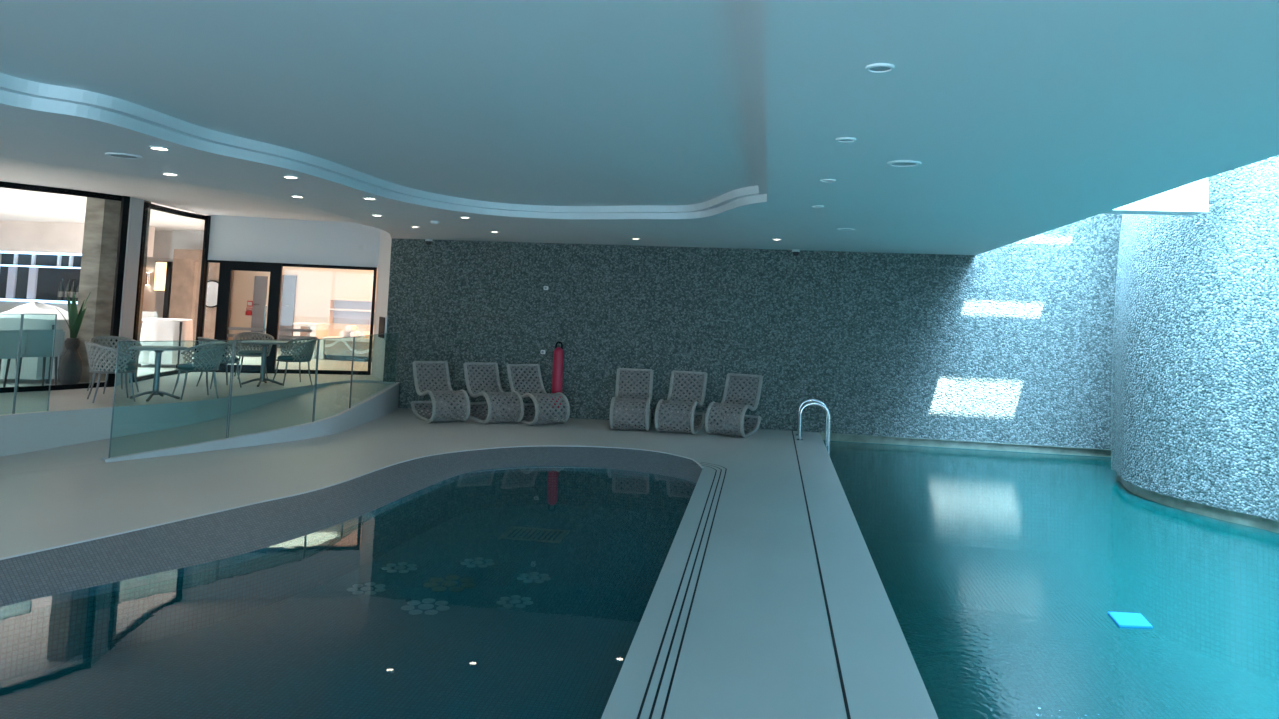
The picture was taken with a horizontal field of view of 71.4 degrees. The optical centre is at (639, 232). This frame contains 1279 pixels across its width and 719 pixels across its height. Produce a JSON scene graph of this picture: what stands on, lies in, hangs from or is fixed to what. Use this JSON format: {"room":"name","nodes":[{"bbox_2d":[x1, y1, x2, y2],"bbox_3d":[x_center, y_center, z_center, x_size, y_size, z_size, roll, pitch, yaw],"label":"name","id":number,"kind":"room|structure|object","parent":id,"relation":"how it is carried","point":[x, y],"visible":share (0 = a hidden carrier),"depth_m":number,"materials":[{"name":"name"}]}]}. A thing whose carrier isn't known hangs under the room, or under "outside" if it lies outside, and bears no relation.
{"room":"indoor swimming pool","nodes":[
{"label":"indoor swimming pool","id":0,"kind":"room"},
{"bbox_2d":[0,221,154,256],"bbox_3d":[-12.378,0.117,19.267,3.731,0.659,0.500,2,-5,8],"label":"wall","id":1,"kind":"structure","parent":0,"point":[15,236],"depth_m":19.09,"materials":[{"name":"paint"}]},
{"bbox_2d":[0,188,205,230],"bbox_3d":[-9.820,-0.892,9.401,12.000,0.001,25.600,2,-5,8],"label":"ceiling","id":2,"kind":"structure","parent":0,"point":[15,204],"depth_m":16.00,"materials":[{"name":"white paint"}]},
{"bbox_2d":[143,230,171,317],"bbox_3d":[-11.337,1.242,20.669,1.160,2.600,0.150,2,-5,8],"label":"wall","id":3,"kind":"structure","parent":0,"point":[153,301],"depth_m":20.61,"materials":[{"name":"paint"}]},
{"bbox_2d":[153,261,166,291],"bbox_3d":[-11.011,1.004,20.541,0.402,0.697,0.050,2,-5,8],"label":"panel","id":4,"kind":"object","parent":3,"relation":"attached to","point":[160,266],"visible":0.6,"depth_m":20.52,"materials":[{"name":"beige"}]},
{"bbox_2d":[162,261,172,317],"bbox_3d":[-10.275,1.597,20.045,0.809,1.877,0.220,2,-5,8],"label":"wall partition","id":5,"kind":"structure","parent":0,"point":[169,267],"depth_m":20.02,"materials":[{"name":"brown wood"}]},
{"bbox_2d":[170,230,203,261],"bbox_3d":[-10.208,0.305,20.180,0.784,0.723,0.150,2,-5,8],"label":"wall","id":6,"kind":"structure","parent":0,"point":[181,239],"depth_m":20.12,"materials":[{"name":"grey"}]},
{"bbox_2d":[0,346,381,415],"bbox_3d":[-9.927,1.694,9.148,11.800,0.001,25.500,2,-5,8],"label":"floor","id":7,"kind":"structure","parent":0,"point":[70,399],"depth_m":11.71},
{"bbox_2d":[0,330,27,391],"bbox_3d":[-7.705,1.520,10.597,0.527,0.741,0.480,0,-5,28],"label":"dining chair","id":8,"kind":"object","parent":7,"relation":"on","point":[9,339],"visible":0.77,"depth_m":10.57,"materials":[{"name":"grey fabric"}]},
{"bbox_2d":[12,314,22,413],"bbox_3d":[-6.767,1.207,7.816,0.071,1.004,2.556,0,-5,21],"label":"glass balustrade","id":9,"kind":"object","parent":7,"relation":"on","point":[21,314],"visible":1,"depth_m":8.98,"materials":[{"name":"teal"}]},
{"bbox_2d":[3,330,64,386],"bbox_3d":[-7.549,1.564,11.090,0.527,0.741,0.480,-1,-6,38],"label":"dining chair","id":10,"kind":"object","parent":7,"relation":"on","point":[39,343],"visible":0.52,"depth_m":11.00,"materials":[{"name":"grey fabric"}]},
{"bbox_2d":[0,301,69,383],"bbox_3d":[-8.233,1.454,12.054,1.100,1.064,1.112,3,-5,-12],"label":"cloth table","id":11,"kind":"object","parent":7,"relation":"on","point":[35,318],"visible":0.58,"depth_m":11.67,"materials":[{"name":"white"}]},
{"bbox_2d":[14,314,56,413],"bbox_3d":[-6.202,1.332,9.136,0.026,1.004,0.330,0,-5,30],"label":"glass balustrade","id":12,"kind":"object","parent":7,"relation":"on","point":[23,314],"visible":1,"depth_m":9.24,"materials":[{"name":"teal"}]},
{"bbox_2d":[0,251,81,312],"bbox_3d":[-12.614,1.413,19.257,3.137,1.941,0.470,2,-5,8],"label":"window","id":13,"kind":"structure","parent":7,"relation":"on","point":[25,277],"depth_m":19.43,"materials":[{"name":"black"}]},
{"bbox_2d":[0,301,67,312],"bbox_3d":[-12.930,1.936,19.193,2.557,0.863,0.300,2,-5,8],"label":"countertop","id":14,"kind":"structure","parent":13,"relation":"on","point":[5,306],"depth_m":19.15,"materials":[{"name":"grey"}]},
{"bbox_2d":[57,279,63,300],"bbox_3d":[-12.493,1.226,19.220,0.108,0.470,0.105,2,-5,8],"label":"wine bottle","id":15,"kind":"object","parent":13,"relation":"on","point":[61,288],"visible":1,"depth_m":19.18,"materials":[{"name":"black glass"}]},
{"bbox_2d":[64,279,69,300],"bbox_3d":[-12.326,1.230,19.196,0.108,0.470,0.105,2,-5,8],"label":"wine bottle","id":16,"kind":"object","parent":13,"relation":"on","point":[67,288],"visible":0.87,"depth_m":19.16,"materials":[{"name":"black glass"}]},
{"bbox_2d":[70,279,75,300],"bbox_3d":[-12.208,1.234,19.178,0.108,0.470,0.105,2,-5,8],"label":"wine bottle","id":17,"kind":"object","parent":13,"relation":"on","point":[72,289],"visible":0.75,"depth_m":19.14,"materials":[{"name":"black glass"}]},
{"bbox_2d":[0,181,129,392],"bbox_3d":[-10.296,0.055,4.442,0.773,2.500,16.178,0,-5,23],"label":"window","id":18,"kind":"structure","parent":7,"relation":"on","point":[125,200],"depth_m":11.60,"materials":[{"name":"black metal"}]},
{"bbox_2d":[57,291,90,384],"bbox_3d":[-7.474,1.389,11.811,0.394,1.214,0.373,2,-5,8],"label":"potted plant","id":19,"kind":"object","parent":7,"relation":"on","point":[70,368],"visible":0.98,"depth_m":11.71,"materials":[{"name":"green plant"}]},
{"bbox_2d":[84,341,136,402],"bbox_3d":[-6.098,1.589,10.248,0.546,0.678,0.586,6,-6,-39],"label":"armchair","id":20,"kind":"object","parent":7,"relation":"on","point":[97,350],"visible":0.98,"depth_m":10.07,"materials":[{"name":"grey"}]},
{"bbox_2d":[92,364,135,370],"bbox_3d":[-6.069,1.555,10.273,0.440,0.060,0.440,6,-6,-39],"label":"seat cushion","id":21,"kind":"object","parent":20,"relation":"on","point":[95,367],"depth_m":10.08,"materials":[{"name":"teal fabric"}]},
{"bbox_2d":[76,197,150,381],"bbox_3d":[-7.436,0.754,12.568,0.280,2.600,0.920,2,-5,8],"label":"column","id":22,"kind":"structure","parent":7,"relation":"on","point":[102,216],"depth_m":12.18,"materials":[{"name":"stone"}]},
{"bbox_2d":[87,336,141,393],"bbox_3d":[-6.583,1.642,11.146,0.546,0.678,0.586,-1,-5,34],"label":"armchair","id":23,"kind":"object","parent":7,"relation":"on","point":[133,362],"visible":0.44,"depth_m":11.34,"materials":[{"name":"grey metal"}]},
{"bbox_2d":[102,358,135,363],"bbox_3d":[-6.552,1.604,11.129,0.440,0.060,0.440,-1,-5,34],"label":"seat cushion","id":24,"kind":"object","parent":23,"relation":"on","point":[131,361],"depth_m":11.12,"materials":[{"name":"teal fabric"}]},
{"bbox_2d":[116,197,143,385],"bbox_3d":[-6.901,0.768,11.975,0.100,2.520,0.353,3,-5,-5],"label":"trim","id":25,"kind":"structure","parent":7,"relation":"on","point":[129,291],"depth_m":11.97,"materials":[{"name":"grey"}]},
{"bbox_2d":[142,311,157,318],"bbox_3d":[-8.710,1.806,15.508,0.572,0.862,0.634,4,-5,-22],"label":"box","id":26,"kind":"object","parent":7,"relation":"on","point":[145,314],"visible":0.03,"depth_m":15.83,"materials":[{"name":"white"}]},
{"bbox_2d":[129,346,187,401],"bbox_3d":[-5.720,1.661,10.553,0.615,0.616,0.615,2,-5,8],"label":"table","id":27,"kind":"object","parent":7,"relation":"on","point":[158,350],"visible":0.97,"depth_m":10.52,"materials":[{"name":"grey"}]},
{"bbox_2d":[138,318,192,367],"bbox_3d":[-7.922,1.831,14.885,0.779,0.780,0.788,3,-5,-12],"label":"cloth table","id":28,"kind":"object","parent":7,"relation":"on","point":[173,332],"visible":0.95,"depth_m":14.57,"materials":[{"name":"white"}]},
{"bbox_2d":[172,341,226,399],"bbox_3d":[-5.362,1.666,10.866,0.546,0.678,0.586,6,-6,-41],"label":"armchair","id":29,"kind":"object","parent":7,"relation":"on","point":[206,356],"visible":1,"depth_m":10.79,"materials":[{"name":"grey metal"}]},
{"bbox_2d":[177,363,215,369],"bbox_3d":[-5.388,1.626,10.845,0.440,0.060,0.440,6,-6,-41],"label":"seat cushion","id":30,"kind":"object","parent":29,"relation":"on","point":[185,366],"depth_m":10.67,"materials":[{"name":"teal fabric"}]},
{"bbox_2d":[196,337,241,388],"bbox_3d":[-5.704,1.746,12.049,0.586,0.678,0.546,-2,-6,40],"label":"armchair","id":31,"kind":"object","parent":7,"relation":"on","point":[226,360],"visible":0.47,"depth_m":11.92,"materials":[{"name":"grey metal"}]},
{"bbox_2d":[233,332,273,378],"bbox_3d":[-5.897,1.857,13.555,0.586,0.678,0.546,5,-5,-30],"label":"armchair","id":32,"kind":"object","parent":7,"relation":"on","point":[244,353],"visible":0.69,"depth_m":13.65,"materials":[{"name":"wicker"}]},
{"bbox_2d":[238,350,267,354],"bbox_3d":[-5.877,1.819,13.526,0.440,0.060,0.440,5,-5,-30],"label":"seat cushion","id":33,"kind":"object","parent":32,"relation":"on","point":[243,352],"depth_m":13.37,"materials":[{"name":"teal fabric"}]},
{"bbox_2d":[241,340,287,386],"bbox_3d":[-5.293,1.833,12.530,0.615,0.616,0.615,2,-5,8],"label":"table","id":34,"kind":"object","parent":7,"relation":"on","point":[264,343],"visible":1,"depth_m":12.50,"materials":[{"name":"grey metal"}]},
{"bbox_2d":[272,337,317,385],"bbox_3d":[-4.955,1.838,12.843,0.546,0.678,0.586,6,-6,-42],"label":"armchair","id":35,"kind":"object","parent":7,"relation":"on","point":[309,347],"visible":0.98,"depth_m":12.78,"materials":[{"name":"grey metal"}]},
{"bbox_2d":[277,355,307,360],"bbox_3d":[-4.980,1.798,12.821,0.440,0.060,0.440,6,-6,-42],"label":"seat cushion","id":36,"kind":"object","parent":35,"relation":"on","point":[283,357],"depth_m":12.64,"materials":[{"name":"teal fabric"}]},
{"bbox_2d":[293,323,329,358],"bbox_3d":[-6.619,2.163,17.908,0.509,0.692,0.540,2,-5,8],"label":"base cabinet","id":37,"kind":"object","parent":7,"relation":"on","point":[319,330],"visible":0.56,"depth_m":17.69,"materials":[{"name":"beige wood"}]},
{"bbox_2d":[319,336,373,361],"bbox_3d":[-5.615,2.313,17.750,1.357,0.446,0.660,2,-5,8],"label":"reception desk","id":38,"kind":"object","parent":7,"relation":"on","point":[341,348],"visible":0.75,"depth_m":17.50,"materials":[{"name":"beige wood"}]},
{"bbox_2d":[339,331,350,336],"bbox_3d":[-5.871,2.019,17.812,0.130,0.127,0.324,1,-5,18],"label":"rolled towel","id":39,"kind":"object","parent":38,"relation":"on","point":[341,333],"visible":0.68,"depth_m":17.68,"materials":[{"name":"white fabric"}]},
{"bbox_2d":[345,325,356,331],"bbox_3d":[-5.768,1.907,17.807,0.130,0.127,0.324,2,-5,3],"label":"rolled towel","id":40,"kind":"object","parent":39,"relation":"on","point":[349,328],"visible":0.98,"depth_m":17.66,"materials":[{"name":"white fabric"}]},
{"bbox_2d":[0,157,383,230],"bbox_3d":[-7.304,-0.862,5.430,5.344,0.290,19.854,1,-5,19],"label":"ceiling","id":41,"kind":"structure","parent":0,"point":[200,199],"depth_m":10.36,"materials":[{"name":"paint"}]},
{"bbox_2d":[169,249,219,345],"bbox_3d":[-9.727,1.444,19.583,1.240,2.150,0.100,2,-5,8],"label":"wall","id":42,"kind":"structure","parent":0,"point":[186,271],"depth_m":19.58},
{"bbox_2d":[206,280,217,307],"bbox_3d":[-9.335,1.332,19.434,0.600,0.600,0.042,2,-5,8],"label":"wall lamp","id":43,"kind":"object","parent":42,"relation":"attached to","point":[212,285],"visible":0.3,"depth_m":19.41,"materials":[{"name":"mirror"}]},
{"bbox_2d":[0,382,389,473],"bbox_3d":[-5.020,2.160,9.915,1.636,0.360,8.056,0,-5,21],"label":"platform side","id":44,"kind":"structure","parent":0,"point":[330,399],"depth_m":10.15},
{"bbox_2d":[228,270,233,339],"bbox_3d":[-7.851,1.522,21.891,12.600,3.300,0.200,2,-5,8],"label":"wall","id":45,"kind":"structure","parent":0,"point":[233,270],"depth_m":22.10,"materials":[{"name":"beige"}]},
{"bbox_2d":[208,215,379,267],"bbox_3d":[-5.665,0.135,14.645,2.672,0.746,0.150,3,-5,-13],"label":"wall","id":46,"kind":"structure","parent":0,"point":[231,238],"depth_m":14.56,"materials":[{"name":"white paint"}]},
{"bbox_2d":[129,202,210,382],"bbox_3d":[-6.978,0.882,13.213,0.142,2.480,2.001,2,-4,-1],"label":"window","id":47,"kind":"structure","parent":46,"relation":"in","point":[147,206],"depth_m":13.23,"materials":[{"name":"black metal"}]},
{"bbox_2d":[201,260,219,371],"bbox_3d":[-6.879,1.319,14.208,0.244,1.774,0.082,3,-5,-13],"label":"window","id":48,"kind":"structure","parent":46,"relation":"in","point":[208,261],"depth_m":14.20,"materials":[{"name":"black metal"}]},
{"bbox_2d":[212,260,282,372],"bbox_3d":[-6.297,1.348,14.295,0.932,1.774,0.184,3,-5,-13],"label":"door","id":49,"kind":"structure","parent":46,"relation":"in","point":[226,268],"depth_m":14.30,"materials":[{"name":"black metal"}]},
{"bbox_2d":[275,263,376,374],"bbox_3d":[-5.131,1.417,14.602,1.482,1.774,0.082,3,-5,-13],"label":"window","id":50,"kind":"structure","parent":46,"relation":"in","point":[291,371],"depth_m":14.60,"materials":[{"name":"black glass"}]},
{"bbox_2d":[229,266,377,345],"bbox_3d":[-5.950,1.424,20.358,7.200,2.600,0.100,2,-5,8],"label":"wall","id":51,"kind":"structure","parent":0,"point":[315,287],"depth_m":20.53,"materials":[{"name":"beige"}]},
{"bbox_2d":[245,301,252,314],"bbox_3d":[-9.076,1.745,20.706,0.160,0.340,0.050,2,-5,8],"label":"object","id":52,"kind":"object","parent":51,"relation":"attached to","point":[249,303],"visible":1,"depth_m":20.71,"materials":[{"name":"red"}]},
{"bbox_2d":[250,276,267,346],"bbox_3d":[-8.839,1.817,20.619,0.301,1.637,0.122,2,-5,8],"label":"door","id":53,"kind":"structure","parent":51,"relation":"in","point":[260,282],"depth_m":20.65,"materials":[{"name":"grey"}]},
{"bbox_2d":[277,275,296,348],"bbox_3d":[-8.149,1.813,20.520,0.348,1.682,0.122,2,-5,8],"label":"door","id":54,"kind":"structure","parent":51,"relation":"in","point":[288,288],"depth_m":20.54,"materials":[{"name":"grey"}]},
{"bbox_2d":[328,299,375,324],"bbox_3d":[-6.378,1.796,20.226,1.358,0.558,0.220,2,-5,8],"label":"wall shelf unit","id":55,"kind":"object","parent":51,"relation":"attached to","point":[344,311],"visible":0.64,"depth_m":20.32,"materials":[{"name":"grey"}]},
{"bbox_2d":[0,504,681,718],"bbox_3d":[-2.426,2.511,3.751,4.455,0.001,13.026,2,-5,8],"label":"floor","id":56,"kind":"structure","parent":0,"point":[324,651],"depth_m":5.85,"materials":[{"name":"teal tile"}]},
{"bbox_2d":[347,582,385,594],"bbox_3d":[-2.117,2.770,6.932,0.290,0.006,0.295,2,-5,8],"label":"medallion","id":57,"kind":"object","parent":56,"relation":"on","point":[368,585],"visible":1,"depth_m":6.92,"materials":[{"name":"grey"}]},
{"bbox_2d":[381,562,416,572],"bbox_3d":[-2.012,2.819,7.495,0.290,0.006,0.295,2,-5,8],"label":"medallion","id":58,"kind":"object","parent":56,"relation":"on","point":[411,566],"visible":1,"depth_m":7.48,"materials":[{"name":"grey"}]},
{"bbox_2d":[401,598,449,614],"bbox_3d":[-1.573,2.764,6.582,0.348,0.006,0.354,2,-5,8],"label":"medallion","id":59,"kind":"object","parent":56,"relation":"on","point":[440,604],"visible":1,"depth_m":6.57,"materials":[{"name":"grey"}]},
{"bbox_2d":[423,575,475,591],"bbox_3d":[-1.510,2.809,7.129,0.406,0.006,0.414,2,-5,8],"label":"medallion","id":60,"kind":"object","parent":56,"relation":"on","point":[466,584],"visible":1,"depth_m":7.11,"materials":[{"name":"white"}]},
{"bbox_2d":[461,557,494,567],"bbox_3d":[-1.396,2.860,7.720,0.290,0.006,0.295,2,-5,8],"label":"medallion","id":61,"kind":"object","parent":56,"relation":"on","point":[479,561],"visible":1,"depth_m":7.71,"materials":[{"name":"grey"}]},
{"bbox_2d":[496,595,532,607],"bbox_3d":[-0.941,2.802,6.765,0.276,0.006,0.281,2,-5,8],"label":"medallion","id":62,"kind":"object","parent":56,"relation":"on","point":[515,598],"visible":1,"depth_m":6.75,"materials":[{"name":"grey"}]},
{"bbox_2d":[517,572,550,582],"bbox_3d":[-0.868,2.852,7.365,0.276,0.006,0.281,2,-5,8],"label":"medallion","id":63,"kind":"object","parent":56,"relation":"on","point":[524,575],"visible":1,"depth_m":7.35,"materials":[{"name":"grey"}]},
{"bbox_2d":[499,526,569,542],"bbox_3d":[-1.022,2.949,8.709,0.600,0.012,0.440,2,-5,8],"label":"floor drain","id":64,"kind":"object","parent":56,"relation":"on","point":[511,529],"visible":1,"depth_m":8.69,"materials":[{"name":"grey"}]},
{"bbox_2d":[0,466,695,682],"bbox_3d":[-2.418,2.297,3.768,4.455,0.430,13.026,2,-5,8],"label":"wall","id":65,"kind":"structure","parent":0,"point":[43,638],"depth_m":6.49,"materials":[{"name":"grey tile"}]},
{"bbox_2d":[0,446,702,616],"bbox_3d":[-3.123,2.087,4.596,2.824,0.184,13.660,0,-5,25],"label":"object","id":66,"kind":"structure","parent":65,"relation":"attached to","point":[167,548],"depth_m":6.82,"materials":[{"name":"grey tile"}]},
{"bbox_2d":[0,445,703,559],"bbox_3d":[-3.235,2.000,4.674,2.738,0.021,13.668,0,-5,26],"label":"trim","id":67,"kind":"structure","parent":65,"relation":"attached to","point":[697,462],"depth_m":7.46,"materials":[{"name":"grey"}]},
{"bbox_2d":[0,0,757,205],"bbox_3d":[-1.810,-0.790,3.471,4.470,0.001,12.103,2,-5,8],"label":"ceiling","id":68,"kind":"structure","parent":0,"point":[524,102],"depth_m":4.14,"materials":[{"name":"paint"}]},
{"bbox_2d":[371,229,391,380],"bbox_3d":[-4.103,1.272,14.339,0.120,2.900,1.045,4,-5,-26],"label":"wall","id":69,"kind":"structure","parent":0,"point":[378,356],"depth_m":14.35,"materials":[{"name":"white paint"}]},
{"bbox_2d":[0,380,382,455],"bbox_3d":[-7.177,1.683,5.122,0.849,0.400,18.453,1,-5,18],"label":"raised platform edge","id":70,"kind":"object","parent":69,"relation":"attached to","point":[19,433],"depth_m":9.68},
{"bbox_2d":[100,382,399,462],"bbox_3d":[-4.179,2.277,11.136,0.910,0.390,5.261,1,-5,15],"label":"trim","id":71,"kind":"structure","parent":69,"relation":"attached to","point":[385,401],"depth_m":10.50,"materials":[{"name":"grey"}]},
{"bbox_2d":[108,340,233,457],"bbox_3d":[-4.847,1.701,9.280,0.028,1.151,1.199,-1,-6,37],"label":"glass balustrade","id":72,"kind":"object","parent":71,"relation":"on","point":[194,340],"visible":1,"depth_m":8.96,"materials":[{"name":"teal"}]},
{"bbox_2d":[227,339,318,437],"bbox_3d":[-4.181,1.761,10.225,0.046,1.072,1.104,-1,-5,32],"label":"glass balustrade","id":73,"kind":"object","parent":71,"relation":"on","point":[276,339],"visible":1,"depth_m":9.88,"materials":[{"name":"teal"}]},
{"bbox_2d":[313,337,353,421],"bbox_3d":[-3.794,1.809,11.124,0.066,0.997,0.870,1,-5,10],"label":"glass balustrade","id":74,"kind":"object","parent":71,"relation":"on","point":[343,337],"visible":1,"depth_m":10.90,"materials":[{"name":"teal"}]},
{"bbox_2d":[350,332,398,407],"bbox_3d":[-3.711,1.894,12.582,0.046,0.932,2.036,2,-4,1],"label":"glass balustrade","id":75,"kind":"object","parent":71,"relation":"on","point":[393,332],"visible":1,"depth_m":12.27,"materials":[{"name":"teal"}]},
{"bbox_2d":[378,315,387,340],"bbox_3d":[-4.039,1.484,13.988,0.035,0.384,0.540,4,-5,-26],"label":"wall panel","id":76,"kind":"object","parent":69,"relation":"attached to","point":[383,318],"visible":1,"depth_m":13.88,"materials":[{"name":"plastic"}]},
{"bbox_2d":[0,408,937,718],"bbox_3d":[-3.795,1.968,4.539,10.280,0.001,18.200,2,-5,8],"label":"floor","id":77,"kind":"structure","parent":0,"point":[757,644],"depth_m":6.49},
{"bbox_2d":[411,361,469,422],"bbox_3d":[-2.834,2.256,12.662,0.542,0.793,1.034,5,-5,-32],"label":"lounger","id":78,"kind":"object","parent":77,"relation":"on","point":[436,415],"visible":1,"depth_m":12.75,"materials":[{"name":"beige wicker"}]},
{"bbox_2d":[462,362,523,423],"bbox_3d":[-2.105,2.292,12.764,0.542,0.793,1.034,5,-5,-33],"label":"lounger","id":79,"kind":"object","parent":77,"relation":"on","point":[503,417],"visible":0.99,"depth_m":12.84,"materials":[{"name":"beige wicker"}]},
{"bbox_2d":[505,364,569,425],"bbox_3d":[-1.469,2.318,12.790,0.542,0.793,1.034,5,-5,-34],"label":"lounger","id":80,"kind":"object","parent":77,"relation":"on","point":[539,416],"visible":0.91,"depth_m":12.79,"materials":[{"name":"beige wicker"}]},
{"bbox_2d":[609,368,653,430],"bbox_3d":[-0.104,2.357,12.617,0.542,0.793,1.034,2,-5,3],"label":"lounger","id":81,"kind":"object","parent":77,"relation":"on","point":[616,421],"visible":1,"depth_m":12.56,"materials":[{"name":"beige wicker"}]},
{"bbox_2d":[637,463,716,718],"bbox_3d":[-0.275,1.975,2.928,0.310,0.001,14.025,2,-5,8],"label":"trim","id":82,"kind":"structure","parent":77,"relation":"on","point":[674,603],"depth_m":4.97,"materials":[{"name":"black"}]},
{"bbox_2d":[655,370,707,433],"bbox_3d":[0.596,2.376,12.515,0.542,0.793,1.034,1,-5,14],"label":"lounger","id":83,"kind":"object","parent":77,"relation":"on","point":[675,416],"visible":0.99,"depth_m":12.64,"materials":[{"name":"beige wicker"}]},
{"bbox_2d":[649,463,721,718],"bbox_3d":[-0.222,1.979,2.950,0.310,0.001,14.085,2,-5,8],"label":"trim","id":84,"kind":"structure","parent":77,"relation":"on","point":[682,605],"depth_m":4.98,"materials":[{"name":"black"}]},
{"bbox_2d":[661,462,726,718],"bbox_3d":[-0.169,1.983,2.973,0.310,0.001,14.145,2,-5,8],"label":"trim","id":85,"kind":"structure","parent":77,"relation":"on","point":[692,600],"depth_m":4.97,"materials":[{"name":"black"}]},
{"bbox_2d":[705,373,762,437],"bbox_3d":[1.326,2.395,12.405,0.542,0.793,1.034,0,-5,22],"label":"lounger","id":86,"kind":"object","parent":77,"relation":"on","point":[733,420],"visible":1,"depth_m":12.53,"materials":[{"name":"beige wicker"}]},
{"bbox_2d":[796,398,830,450],"bbox_3d":[2.360,2.991,12.106,0.465,1.420,0.540,2,-5,8],"label":"pool ladder","id":87,"kind":"object","parent":77,"relation":"attached to","point":[816,401],"visible":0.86,"depth_m":11.93,"materials":[{"name":"silver metal"}]},
{"bbox_2d":[792,431,850,718],"bbox_3d":[0.905,2.104,3.849,0.015,0.022,18.200,2,-5,8],"label":"trim","id":88,"kind":"structure","parent":77,"relation":"attached to","point":[814,543],"depth_m":5.20,"materials":[{"name":"black"}]},
{"bbox_2d":[0,0,1278,254],"bbox_3d":[-2.546,-0.601,4.575,12.204,0.001,18.200,2,-5,8],"label":"ceiling","id":89,"kind":"structure","parent":0,"point":[1022,119],"depth_m":4.22,"materials":[{"name":"paint"}]},
{"bbox_2d":[105,153,141,158],"bbox_3d":[-3.483,-0.519,6.013,0.220,0.010,0.220,2,-5,8],"label":"ceiling speaker","id":90,"kind":"object","parent":89,"relation":"attached to","point":[116,155],"visible":1,"depth_m":5.99,"materials":[{"name":"paint"}]},
{"bbox_2d":[111,155,136,157],"bbox_3d":[-3.483,-0.521,6.014,0.163,0.004,0.163,2,-5,8],"label":"grille","id":91,"kind":"object","parent":90,"relation":"attached to","point":[116,156],"depth_m":6.02,"materials":[{"name":"grey"}]},
{"bbox_2d":[149,146,169,149],"bbox_3d":[-3.022,-0.533,5.603,0.120,0.010,0.120,2,-5,8],"label":"recessed light","id":92,"kind":"object","parent":89,"relation":"in","point":[150,147],"visible":1,"depth_m":5.58,"materials":[{"name":"white plastic"}]},
{"bbox_2d":[0,0,766,218],"bbox_3d":[-1.811,-0.724,3.477,4.570,0.130,12.222,2,-5,8],"label":"trim","id":93,"kind":"structure","parent":89,"relation":"attached to","point":[14,91],"depth_m":5.76,"materials":[{"name":"paint"}]},
{"bbox_2d":[836,137,855,141],"bbox_3d":[1.036,-0.467,4.467,0.100,0.010,0.100,2,-5,8],"label":"recessed light","id":94,"kind":"object","parent":89,"relation":"in","point":[841,139],"visible":1,"depth_m":4.44,"materials":[{"name":"paint"}]},
{"bbox_2d":[865,63,894,72],"bbox_3d":[0.846,-0.579,3.132,0.100,0.010,0.100,2,-5,8],"label":"recessed light","id":95,"kind":"object","parent":89,"relation":"in","point":[878,67],"visible":1,"depth_m":3.12,"materials":[{"name":"paint"}]},
{"bbox_2d":[870,67,890,70],"bbox_3d":[0.846,-0.581,3.132,0.074,0.004,0.074,2,-5,8],"label":"grille","id":96,"kind":"object","parent":95,"relation":"attached to","point":[871,68],"depth_m":3.14,"materials":[{"name":"grey"}]},
{"bbox_2d":[887,160,920,166],"bbox_3d":[1.520,-0.397,5.114,0.190,0.010,0.190,2,-5,8],"label":"ceiling speaker","id":97,"kind":"object","parent":89,"relation":"attached to","point":[900,163],"visible":1,"depth_m":5.10,"materials":[{"name":"paint"}]},
{"bbox_2d":[892,163,915,165],"bbox_3d":[1.520,-0.399,5.114,0.141,0.004,0.141,2,-5,8],"label":"grille","id":98,"kind":"object","parent":97,"relation":"attached to","point":[893,164],"depth_m":5.13,"materials":[{"name":"grey"}]},
{"bbox_2d":[383,214,1121,448],"bbox_3d":[2.942,-0.221,12.977,13.757,6.200,0.001,2,-5,8],"label":"wall","id":99,"kind":"structure","parent":0,"point":[1012,343],"depth_m":12.91,"materials":[{"name":"tile"}]},
{"bbox_2d":[551,341,563,407],"bbox_3d":[-1.222,2.121,13.290,0.141,0.998,0.148,6,-6,-42],"label":"tube","id":100,"kind":"object","parent":99,"relation":"attached to","point":[558,356],"visible":0.76,"depth_m":13.24,"materials":[{"name":"red"}]},
{"bbox_2d":[823,440,1110,457],"bbox_3d":[6.080,3.764,12.231,7.120,1.385,0.005,2,-5,8],"label":"wall","id":101,"kind":"structure","parent":0,"point":[823,440],"depth_m":12.49,"materials":[{"name":"teal tile"}]},
{"bbox_2d":[820,432,1110,456],"bbox_3d":[6.111,3.046,12.305,7.120,0.170,0.120,2,-5,8],"label":"trim","id":102,"kind":"structure","parent":101,"relation":"attached to","point":[1096,452],"depth_m":12.51,"materials":[{"name":"stone"}]},
{"bbox_2d":[823,441,1278,718],"bbox_3d":[4.611,2.316,3.321,6.720,0.001,18.250,2,-5,8],"label":"pool","id":103,"kind":"object","parent":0,"point":[1001,573],"depth_m":6.25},
{"bbox_2d":[1107,612,1152,627],"bbox_3d":[3.081,2.438,5.588,0.232,0.030,0.276,2,-5,8],"label":"float","id":104,"kind":"object","parent":103,"relation":"on","point":[1122,619],"visible":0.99,"depth_m":5.57,"materials":[{"name":"blue plastic"}]},
{"bbox_2d":[1111,155,1278,520],"bbox_3d":[6.577,-0.871,3.255,4.125,6.250,18.150,2,-5,8],"label":"wall","id":105,"kind":"structure","parent":0,"point":[1195,398],"depth_m":8.84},
{"bbox_3d":[3.186,-2.262,3.888,0.754,3.640,18.200,2,-5,8],"label":"wall","id":106,"kind":"structure","parent":0,"visible":0},
{"bbox_2d":[1101,178,1207,215],"bbox_3d":[4.668,-0.615,9.035,1.881,0.800,0.350,2,-5,8],"label":"trim","id":107,"kind":"structure","parent":106,"relation":"attached to","point":[1190,199],"depth_m":8.75,"materials":[{"name":"white paint"}]},
{"bbox_3d":[6.416,3.071,2.916,3.996,1.330,18.089,2,-5,8],"label":"wall","id":108,"kind":"structure","parent":0,"visible":0},
{"bbox_2d":[1117,474,1278,532],"bbox_3d":[6.420,2.325,3.009,4.056,0.170,18.150,2,-5,8],"label":"trim","id":109,"kind":"structure","parent":108,"relation":"attached to","point":[1210,511],"depth_m":8.75,"materials":[{"name":"stone"}]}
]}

